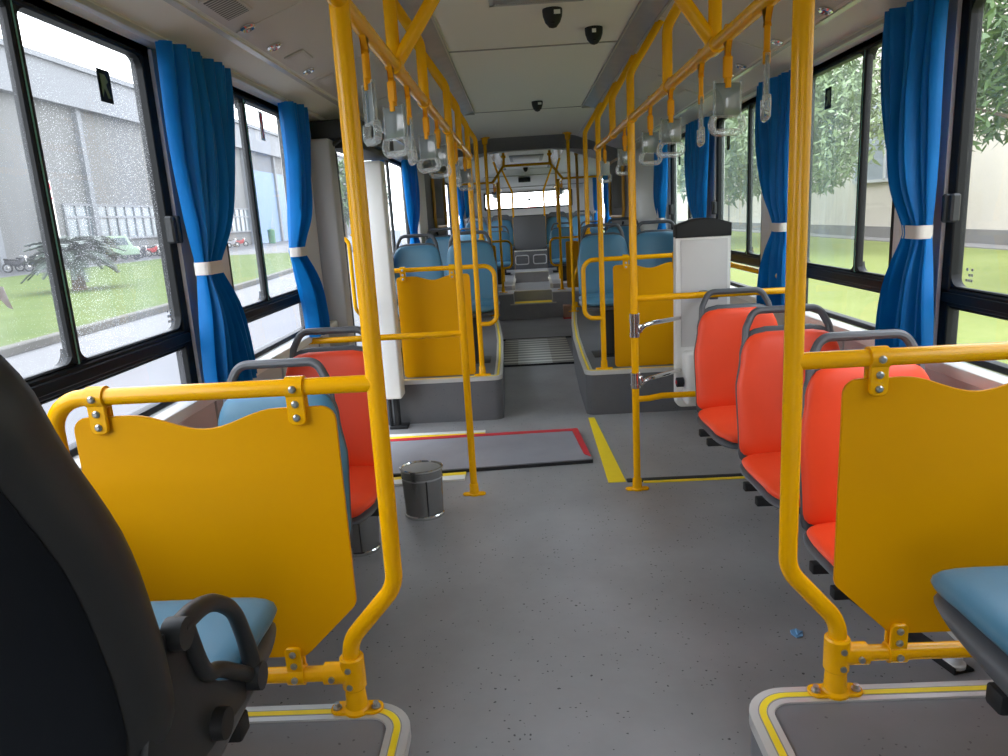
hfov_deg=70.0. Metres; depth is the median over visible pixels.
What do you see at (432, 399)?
floor
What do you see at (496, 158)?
trim
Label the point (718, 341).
seat
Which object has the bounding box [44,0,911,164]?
ceiling
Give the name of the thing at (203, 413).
wall
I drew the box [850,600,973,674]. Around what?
seat rail foot
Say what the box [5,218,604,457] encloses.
ground
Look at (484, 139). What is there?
pole
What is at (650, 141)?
handle
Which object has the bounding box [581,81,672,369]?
pole
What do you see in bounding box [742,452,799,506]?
seat cushion
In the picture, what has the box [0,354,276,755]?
seat
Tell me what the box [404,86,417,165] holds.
handle
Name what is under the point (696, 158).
curtain
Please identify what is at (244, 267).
lawn
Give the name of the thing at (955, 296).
window
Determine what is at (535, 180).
ceiling
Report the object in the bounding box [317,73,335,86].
ceiling hatch
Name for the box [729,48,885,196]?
tree
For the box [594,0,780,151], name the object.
rail
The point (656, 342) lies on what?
board
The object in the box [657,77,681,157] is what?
handle
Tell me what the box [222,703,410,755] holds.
floor
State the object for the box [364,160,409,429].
post
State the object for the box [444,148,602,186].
ceiling
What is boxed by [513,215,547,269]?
engine cover
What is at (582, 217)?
seat
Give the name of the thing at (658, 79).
ceiling hatch
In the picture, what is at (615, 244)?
seat
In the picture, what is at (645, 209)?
pillar
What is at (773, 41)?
air nozzle
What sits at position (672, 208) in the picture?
window
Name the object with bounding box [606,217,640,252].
seat
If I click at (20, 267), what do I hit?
motorbike
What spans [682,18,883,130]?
trim
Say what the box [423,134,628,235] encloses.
wall
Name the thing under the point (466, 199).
curtain
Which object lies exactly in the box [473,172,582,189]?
trim
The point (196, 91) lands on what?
curtain
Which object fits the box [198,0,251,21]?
air vent
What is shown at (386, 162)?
window
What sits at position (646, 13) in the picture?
ceiling light
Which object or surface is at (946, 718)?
platform
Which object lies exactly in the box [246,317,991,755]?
floor
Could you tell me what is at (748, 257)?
window
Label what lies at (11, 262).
motorbike
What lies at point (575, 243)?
board
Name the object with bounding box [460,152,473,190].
handle
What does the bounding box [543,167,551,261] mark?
pole
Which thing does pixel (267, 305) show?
window
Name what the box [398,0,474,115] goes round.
ceiling light
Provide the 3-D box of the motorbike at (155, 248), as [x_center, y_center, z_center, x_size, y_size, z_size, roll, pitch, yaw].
[-32.460,-11.750,66.438,1.890,1.103,0.672,-6,13,-12]
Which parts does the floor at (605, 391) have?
trim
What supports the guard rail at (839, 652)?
on the platform
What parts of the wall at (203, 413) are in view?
sill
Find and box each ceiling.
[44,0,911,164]
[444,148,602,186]
[464,167,589,192]
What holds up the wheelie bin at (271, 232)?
on the pavement
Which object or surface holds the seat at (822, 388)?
attached to the wall at (961, 375)
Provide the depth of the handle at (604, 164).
4.23 m
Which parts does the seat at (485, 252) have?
grab handle, backrest, foot plate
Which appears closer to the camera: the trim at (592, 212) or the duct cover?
the duct cover
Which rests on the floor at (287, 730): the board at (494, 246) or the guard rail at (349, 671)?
the guard rail at (349, 671)
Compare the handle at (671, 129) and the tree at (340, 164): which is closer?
the handle at (671, 129)
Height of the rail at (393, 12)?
0.442 m
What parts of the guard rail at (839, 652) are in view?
hand rail, foot rail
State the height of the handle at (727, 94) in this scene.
0.254 m
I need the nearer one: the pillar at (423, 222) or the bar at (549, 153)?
the pillar at (423, 222)
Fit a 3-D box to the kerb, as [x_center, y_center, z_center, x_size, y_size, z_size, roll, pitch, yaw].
[-8.253,-2.352,20.167,0.646,0.160,60.235,-4,13,-3]
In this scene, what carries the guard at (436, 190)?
attached to the wall at (555, 140)
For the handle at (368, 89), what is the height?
0.254 m
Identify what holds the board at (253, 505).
on the guard rail at (349, 671)
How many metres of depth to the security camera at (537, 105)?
5.28 m
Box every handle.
[358,16,381,146]
[382,50,411,158]
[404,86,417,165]
[417,108,440,173]
[429,110,451,178]
[454,142,461,186]
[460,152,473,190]
[492,185,496,197]
[560,181,564,193]
[599,138,611,182]
[616,120,627,175]
[639,96,662,165]
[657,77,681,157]
[697,49,704,146]
[708,24,746,136]
[760,6,773,122]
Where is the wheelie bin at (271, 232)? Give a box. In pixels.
[267,229,275,243]
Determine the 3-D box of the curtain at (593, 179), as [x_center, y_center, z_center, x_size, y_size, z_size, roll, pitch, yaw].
[1.532,-2.881,12.046,0.084,0.934,0.500,-3,13,4]
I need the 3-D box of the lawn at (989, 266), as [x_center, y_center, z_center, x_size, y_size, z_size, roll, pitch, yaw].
[8.625,-6.434,34.249,10.600,0.060,110.000,-3,13,2]
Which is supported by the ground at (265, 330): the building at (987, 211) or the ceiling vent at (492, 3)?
the building at (987, 211)
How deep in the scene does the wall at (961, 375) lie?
2.23 m
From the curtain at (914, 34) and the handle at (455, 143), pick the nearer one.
the curtain at (914, 34)
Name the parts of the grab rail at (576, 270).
rail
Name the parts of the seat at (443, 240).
grab handle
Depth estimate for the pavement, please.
58.86 m
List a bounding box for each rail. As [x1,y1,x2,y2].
[47,0,402,717]
[326,0,472,158]
[461,182,501,191]
[553,175,602,187]
[571,265,580,306]
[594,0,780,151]
[778,0,1007,700]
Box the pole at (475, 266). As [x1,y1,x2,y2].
[394,94,498,375]
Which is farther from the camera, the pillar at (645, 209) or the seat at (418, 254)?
the pillar at (645, 209)
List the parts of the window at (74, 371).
pane, pane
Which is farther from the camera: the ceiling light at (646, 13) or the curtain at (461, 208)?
the curtain at (461, 208)
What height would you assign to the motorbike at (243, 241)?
1.103 m
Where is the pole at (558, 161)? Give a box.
[555,158,559,278]
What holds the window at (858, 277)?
in the wall at (961, 375)
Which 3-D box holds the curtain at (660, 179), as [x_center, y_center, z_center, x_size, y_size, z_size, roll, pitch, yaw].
[1.353,-1.534,6.236,0.102,1.019,0.340,-3,13,2]
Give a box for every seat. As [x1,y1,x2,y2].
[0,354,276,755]
[218,357,352,559]
[285,326,378,524]
[394,233,443,320]
[425,227,452,275]
[445,230,499,363]
[460,228,478,240]
[465,216,486,240]
[486,226,512,283]
[491,215,514,274]
[546,211,568,271]
[549,222,575,280]
[572,210,593,240]
[578,223,629,357]
[580,220,603,234]
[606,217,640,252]
[637,219,674,267]
[694,287,777,448]
[735,304,839,513]
[800,329,929,599]
[930,566,1007,715]
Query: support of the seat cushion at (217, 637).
on the seat at (90, 665)
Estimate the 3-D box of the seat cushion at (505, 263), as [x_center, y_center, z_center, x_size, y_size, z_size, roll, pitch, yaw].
[-0.078,-1.647,10.443,0.425,0.069,0.418,-3,13,3]
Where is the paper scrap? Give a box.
[790,628,802,637]
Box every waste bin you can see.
[351,516,380,556]
[399,460,444,520]
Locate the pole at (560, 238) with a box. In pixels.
[549,179,584,289]
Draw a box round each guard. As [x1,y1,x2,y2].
[430,168,447,234]
[608,158,624,224]
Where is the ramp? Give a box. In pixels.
[390,428,592,476]
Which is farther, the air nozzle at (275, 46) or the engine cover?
the engine cover
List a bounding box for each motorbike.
[2,255,34,272]
[14,257,45,270]
[130,245,151,257]
[142,244,160,256]
[228,238,239,246]
[232,238,248,246]
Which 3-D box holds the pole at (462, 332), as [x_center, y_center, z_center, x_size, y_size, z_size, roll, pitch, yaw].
[-0.567,-0.441,3.399,0.833,2.145,0.060,-3,13,2]
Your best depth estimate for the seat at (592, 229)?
10.55 m
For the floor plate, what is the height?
0.016 m
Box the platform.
[749,680,1007,755]
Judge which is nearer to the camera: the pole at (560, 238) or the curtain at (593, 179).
the pole at (560, 238)
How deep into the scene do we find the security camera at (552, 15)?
2.92 m
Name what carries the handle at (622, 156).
hanging from the rail at (752, 12)
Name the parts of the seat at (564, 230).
grab handle, backrest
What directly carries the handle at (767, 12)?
hanging from the rail at (752, 12)
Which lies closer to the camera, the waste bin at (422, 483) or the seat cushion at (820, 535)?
the seat cushion at (820, 535)
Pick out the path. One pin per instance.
(969, 245)
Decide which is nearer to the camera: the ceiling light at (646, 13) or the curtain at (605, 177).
the ceiling light at (646, 13)
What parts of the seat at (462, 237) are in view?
backrest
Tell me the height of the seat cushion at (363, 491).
0.069 m
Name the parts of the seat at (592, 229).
backrest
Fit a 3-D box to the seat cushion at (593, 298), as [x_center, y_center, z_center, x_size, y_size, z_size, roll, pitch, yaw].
[0.769,-0.583,5.297,0.425,0.069,0.418,-3,13,2]
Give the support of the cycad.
on the lawn at (244, 267)
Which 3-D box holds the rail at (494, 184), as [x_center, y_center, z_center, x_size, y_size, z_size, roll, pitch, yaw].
[-0.351,-2.898,10.993,0.538,0.035,3.114,-3,13,3]
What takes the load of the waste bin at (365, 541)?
on the floor at (560, 610)
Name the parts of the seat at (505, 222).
grab handle, backrest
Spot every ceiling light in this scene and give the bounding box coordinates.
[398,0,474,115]
[582,0,671,108]
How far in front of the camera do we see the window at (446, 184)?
11.17 m
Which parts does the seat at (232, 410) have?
grab handle, backrest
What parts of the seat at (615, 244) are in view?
grab handle, foot plate, backrest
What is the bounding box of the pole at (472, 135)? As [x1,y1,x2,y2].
[461,123,484,239]
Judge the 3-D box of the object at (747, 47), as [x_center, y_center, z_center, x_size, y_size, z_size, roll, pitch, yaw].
[0.873,-1.248,2.110,0.458,0.172,11.100,-3,13,2]
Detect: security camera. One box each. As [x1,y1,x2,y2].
[532,100,542,111]
[542,6,561,27]
[585,25,602,44]
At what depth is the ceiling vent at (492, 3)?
2.79 m
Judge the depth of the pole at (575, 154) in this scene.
9.42 m
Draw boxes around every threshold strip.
[390,430,484,438]
[394,472,465,485]
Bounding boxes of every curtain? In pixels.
[155,39,256,382]
[277,99,329,336]
[401,159,419,243]
[457,186,464,230]
[464,188,469,218]
[592,177,597,223]
[603,175,610,232]
[653,139,667,229]
[684,116,709,218]
[755,68,790,305]
[875,0,948,347]
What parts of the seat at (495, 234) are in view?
grab handle, backrest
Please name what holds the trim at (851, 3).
attached to the wall at (961, 375)
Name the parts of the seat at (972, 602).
seat frame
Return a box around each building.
[0,38,350,271]
[677,2,1007,244]
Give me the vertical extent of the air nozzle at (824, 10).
0.025 m
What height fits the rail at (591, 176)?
0.035 m
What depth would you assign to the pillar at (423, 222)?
7.41 m
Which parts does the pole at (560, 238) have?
loop rail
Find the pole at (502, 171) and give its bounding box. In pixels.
[501,170,514,255]
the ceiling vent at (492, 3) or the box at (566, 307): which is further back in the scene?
the box at (566, 307)
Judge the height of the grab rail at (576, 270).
0.501 m
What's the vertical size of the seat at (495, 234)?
0.976 m
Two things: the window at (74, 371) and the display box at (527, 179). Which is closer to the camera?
the window at (74, 371)
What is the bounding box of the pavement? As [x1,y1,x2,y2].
[0,235,350,277]
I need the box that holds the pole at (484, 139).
[480,137,499,315]
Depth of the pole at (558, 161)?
10.53 m
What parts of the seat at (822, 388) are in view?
grab handle, backrest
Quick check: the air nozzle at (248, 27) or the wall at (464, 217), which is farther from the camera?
the wall at (464, 217)
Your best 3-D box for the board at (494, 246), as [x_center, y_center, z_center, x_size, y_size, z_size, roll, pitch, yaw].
[-0.350,-1.512,9.802,0.510,0.697,0.051,-3,13,2]
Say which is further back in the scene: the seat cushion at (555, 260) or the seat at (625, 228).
the seat cushion at (555, 260)
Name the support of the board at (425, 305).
attached to the pole at (475, 266)
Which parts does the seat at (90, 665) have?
panel, seat frame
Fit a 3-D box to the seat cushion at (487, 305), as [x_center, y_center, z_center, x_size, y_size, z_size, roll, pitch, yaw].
[-0.244,-0.531,5.330,0.425,0.069,0.418,-3,13,2]
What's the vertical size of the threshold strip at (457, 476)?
0.010 m
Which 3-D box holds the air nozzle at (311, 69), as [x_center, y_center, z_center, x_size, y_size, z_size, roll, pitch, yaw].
[-0.804,-1.263,2.963,0.051,0.025,0.052,-3,13,2]
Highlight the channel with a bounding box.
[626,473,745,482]
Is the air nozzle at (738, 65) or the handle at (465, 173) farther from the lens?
the handle at (465, 173)
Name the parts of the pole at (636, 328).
rail, rail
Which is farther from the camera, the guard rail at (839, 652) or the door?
the door
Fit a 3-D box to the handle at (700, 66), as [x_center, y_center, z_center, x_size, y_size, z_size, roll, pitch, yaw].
[0.544,-0.774,1.991,0.022,0.254,0.098,-1,13,12]
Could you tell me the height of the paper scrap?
0.014 m
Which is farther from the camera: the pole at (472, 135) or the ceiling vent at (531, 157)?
the ceiling vent at (531, 157)
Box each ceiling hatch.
[284,49,312,65]
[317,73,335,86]
[652,75,661,84]
[679,89,697,98]
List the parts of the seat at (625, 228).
grab handle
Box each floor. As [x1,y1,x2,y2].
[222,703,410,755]
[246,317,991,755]
[386,316,504,424]
[498,267,581,319]
[571,307,695,414]
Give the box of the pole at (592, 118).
[583,102,601,234]
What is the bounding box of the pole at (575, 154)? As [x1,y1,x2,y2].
[574,153,580,246]
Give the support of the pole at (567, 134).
on the floor at (605, 391)
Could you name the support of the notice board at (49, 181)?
attached to the building at (17, 230)
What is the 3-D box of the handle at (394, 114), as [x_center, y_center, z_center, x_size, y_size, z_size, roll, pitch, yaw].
[-0.277,-0.683,1.800,0.040,0.254,0.094,-13,16,-36]
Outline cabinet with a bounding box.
[673,218,731,406]
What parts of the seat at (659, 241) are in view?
grab handle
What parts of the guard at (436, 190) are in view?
panel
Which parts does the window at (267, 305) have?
pane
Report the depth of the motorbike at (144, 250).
64.63 m
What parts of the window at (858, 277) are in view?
wall rail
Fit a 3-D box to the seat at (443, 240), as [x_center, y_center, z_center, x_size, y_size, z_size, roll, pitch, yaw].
[-0.596,-0.954,6.983,0.425,0.976,0.554,-3,13,2]
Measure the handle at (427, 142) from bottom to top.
0.254 m
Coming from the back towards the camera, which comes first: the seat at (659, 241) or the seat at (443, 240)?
the seat at (443, 240)
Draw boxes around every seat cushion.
[150,597,276,679]
[349,466,376,517]
[471,299,499,313]
[497,261,510,266]
[552,258,565,263]
[579,292,613,306]
[698,405,737,442]
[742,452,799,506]
[807,522,835,566]
[930,566,1007,654]
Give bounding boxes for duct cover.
[310,138,354,345]
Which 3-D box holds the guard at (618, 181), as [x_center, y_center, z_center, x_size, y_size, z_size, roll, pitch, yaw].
[1.364,-1.833,8.672,0.048,1.556,1.256,-3,13,2]
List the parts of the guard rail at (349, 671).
hand rail, foot rail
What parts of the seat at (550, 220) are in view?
grab handle, backrest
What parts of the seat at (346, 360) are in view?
grab handle, backrest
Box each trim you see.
[64,0,431,161]
[65,0,394,155]
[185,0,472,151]
[449,41,616,112]
[464,211,593,269]
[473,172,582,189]
[489,149,562,169]
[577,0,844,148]
[626,0,913,147]
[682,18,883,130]
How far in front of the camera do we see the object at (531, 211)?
14.05 m
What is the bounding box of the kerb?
[0,249,352,357]
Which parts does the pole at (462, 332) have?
rail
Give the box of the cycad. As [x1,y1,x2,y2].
[20,235,126,290]
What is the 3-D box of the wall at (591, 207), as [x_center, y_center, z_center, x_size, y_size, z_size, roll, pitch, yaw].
[1.653,-2.206,11.848,0.066,2.350,4.820,-3,13,3]
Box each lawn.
[0,253,291,346]
[603,230,1007,375]
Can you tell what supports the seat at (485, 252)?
on the floor at (432, 399)
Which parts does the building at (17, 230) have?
roller door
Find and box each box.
[518,177,529,182]
[563,304,571,318]
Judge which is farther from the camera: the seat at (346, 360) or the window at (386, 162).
the window at (386, 162)
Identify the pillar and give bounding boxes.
[416,162,427,242]
[635,138,668,230]
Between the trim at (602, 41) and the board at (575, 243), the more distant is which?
the board at (575, 243)
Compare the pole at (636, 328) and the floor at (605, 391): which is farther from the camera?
the floor at (605, 391)
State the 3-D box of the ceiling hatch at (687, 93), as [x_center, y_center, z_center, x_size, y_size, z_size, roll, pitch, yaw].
[1.082,-1.667,4.226,0.076,0.031,0.180,-3,13,2]
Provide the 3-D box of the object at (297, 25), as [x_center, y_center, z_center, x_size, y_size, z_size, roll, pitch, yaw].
[-0.639,-1.171,2.160,0.458,0.172,11.100,-3,13,2]
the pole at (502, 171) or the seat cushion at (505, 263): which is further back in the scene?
the pole at (502, 171)
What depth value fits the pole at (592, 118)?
5.42 m
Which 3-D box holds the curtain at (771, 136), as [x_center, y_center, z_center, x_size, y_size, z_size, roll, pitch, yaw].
[1.294,-0.883,3.466,0.115,1.074,0.452,-3,13,2]
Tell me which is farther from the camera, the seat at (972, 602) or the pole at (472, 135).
the pole at (472, 135)
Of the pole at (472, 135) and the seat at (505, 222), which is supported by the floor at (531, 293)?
the seat at (505, 222)
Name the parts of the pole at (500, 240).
loop rail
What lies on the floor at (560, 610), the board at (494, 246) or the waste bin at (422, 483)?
the waste bin at (422, 483)
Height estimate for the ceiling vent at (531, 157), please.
0.032 m
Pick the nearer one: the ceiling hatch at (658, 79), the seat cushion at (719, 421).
the seat cushion at (719, 421)
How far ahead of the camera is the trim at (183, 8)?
2.44 m
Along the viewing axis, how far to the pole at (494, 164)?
10.56 m
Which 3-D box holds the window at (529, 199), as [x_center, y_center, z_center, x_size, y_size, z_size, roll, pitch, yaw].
[0.468,-3.468,14.019,1.720,0.330,0.050,-3,13,3]
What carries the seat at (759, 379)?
attached to the wall at (961, 375)
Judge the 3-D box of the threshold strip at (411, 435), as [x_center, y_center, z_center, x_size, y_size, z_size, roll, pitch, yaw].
[-0.496,0.371,4.648,0.750,0.010,0.095,-3,13,2]
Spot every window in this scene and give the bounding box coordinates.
[0,0,197,457]
[227,87,304,358]
[384,157,409,262]
[445,182,451,234]
[484,189,572,210]
[669,132,691,229]
[711,96,761,287]
[730,33,894,329]
[937,0,1007,375]
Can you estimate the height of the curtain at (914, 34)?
1.074 m
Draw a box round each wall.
[23,0,406,470]
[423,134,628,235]
[445,181,465,234]
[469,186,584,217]
[589,179,605,215]
[668,0,1007,640]
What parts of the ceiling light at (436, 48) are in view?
lamp frame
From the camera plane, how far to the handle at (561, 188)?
9.75 m
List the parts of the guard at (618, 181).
panel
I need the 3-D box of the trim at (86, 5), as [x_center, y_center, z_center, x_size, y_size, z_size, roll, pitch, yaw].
[-1.024,-0.833,1.424,0.024,0.016,9.500,-3,13,2]
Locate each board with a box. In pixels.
[49,181,59,235]
[74,375,356,685]
[396,264,475,377]
[492,245,497,276]
[566,241,578,287]
[613,252,673,366]
[833,345,1007,662]
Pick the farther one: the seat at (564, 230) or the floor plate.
the seat at (564, 230)
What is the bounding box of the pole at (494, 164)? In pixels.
[492,162,504,281]
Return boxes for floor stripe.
[589,417,625,482]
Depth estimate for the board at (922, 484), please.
1.46 m
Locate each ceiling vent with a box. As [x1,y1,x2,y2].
[488,0,582,6]
[509,154,543,161]
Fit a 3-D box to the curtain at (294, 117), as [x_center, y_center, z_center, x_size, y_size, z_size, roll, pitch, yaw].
[-0.935,-0.736,3.392,0.112,1.074,0.426,-3,13,0]
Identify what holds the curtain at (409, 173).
hanging from the wall at (203, 413)
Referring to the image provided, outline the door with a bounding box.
[309,119,393,345]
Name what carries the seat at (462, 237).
on the floor at (531, 293)
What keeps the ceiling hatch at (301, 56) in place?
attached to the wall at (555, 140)
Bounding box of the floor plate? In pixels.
[503,336,573,366]
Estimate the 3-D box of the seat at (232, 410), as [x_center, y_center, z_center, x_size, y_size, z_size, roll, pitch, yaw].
[-0.721,0.309,1.960,0.538,0.625,0.554,-3,13,2]
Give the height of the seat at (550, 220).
0.976 m
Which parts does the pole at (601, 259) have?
loop rail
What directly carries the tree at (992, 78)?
on the lawn at (989, 266)
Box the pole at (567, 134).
[562,132,578,311]
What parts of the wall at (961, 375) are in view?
sill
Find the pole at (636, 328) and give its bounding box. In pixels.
[625,20,784,490]
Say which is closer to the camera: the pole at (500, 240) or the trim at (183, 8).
the trim at (183, 8)
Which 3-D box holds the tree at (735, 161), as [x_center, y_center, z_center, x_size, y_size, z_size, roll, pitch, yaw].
[9.896,-9.889,32.863,5.830,7.239,15.189,-3,13,4]
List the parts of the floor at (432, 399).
trim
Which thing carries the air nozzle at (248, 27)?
attached to the wall at (555, 140)
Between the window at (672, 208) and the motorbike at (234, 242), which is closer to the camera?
the window at (672, 208)
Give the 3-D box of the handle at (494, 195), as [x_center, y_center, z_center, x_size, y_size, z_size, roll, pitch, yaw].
[-0.135,-2.536,9.792,0.042,0.254,0.094,9,18,44]
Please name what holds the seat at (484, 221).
on the floor at (531, 293)
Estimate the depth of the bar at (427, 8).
1.81 m
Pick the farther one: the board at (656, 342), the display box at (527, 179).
the display box at (527, 179)
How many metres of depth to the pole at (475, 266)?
4.79 m
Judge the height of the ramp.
0.026 m
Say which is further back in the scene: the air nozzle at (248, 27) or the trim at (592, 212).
the trim at (592, 212)
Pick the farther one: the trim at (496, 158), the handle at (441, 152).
the trim at (496, 158)
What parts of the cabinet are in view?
knob, mount plate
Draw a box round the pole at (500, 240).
[492,182,512,292]
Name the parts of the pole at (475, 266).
loop rail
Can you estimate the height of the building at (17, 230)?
17.600 m
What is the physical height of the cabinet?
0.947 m
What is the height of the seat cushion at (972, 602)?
0.058 m
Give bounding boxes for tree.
[338,158,388,244]
[677,113,818,207]
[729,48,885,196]
[972,0,1007,152]
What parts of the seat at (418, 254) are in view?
grab handle, backrest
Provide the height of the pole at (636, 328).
2.145 m
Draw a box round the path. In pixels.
[732,229,1007,249]
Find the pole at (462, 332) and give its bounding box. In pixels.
[308,47,485,496]
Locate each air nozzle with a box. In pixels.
[240,22,255,32]
[267,42,280,50]
[303,67,314,74]
[736,63,746,68]
[770,39,783,44]
[817,6,832,14]
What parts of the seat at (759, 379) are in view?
grab handle, backrest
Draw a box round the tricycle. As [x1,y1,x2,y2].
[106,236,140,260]
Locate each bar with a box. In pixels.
[396,0,713,65]
[492,150,562,182]
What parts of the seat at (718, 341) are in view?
grab handle, backrest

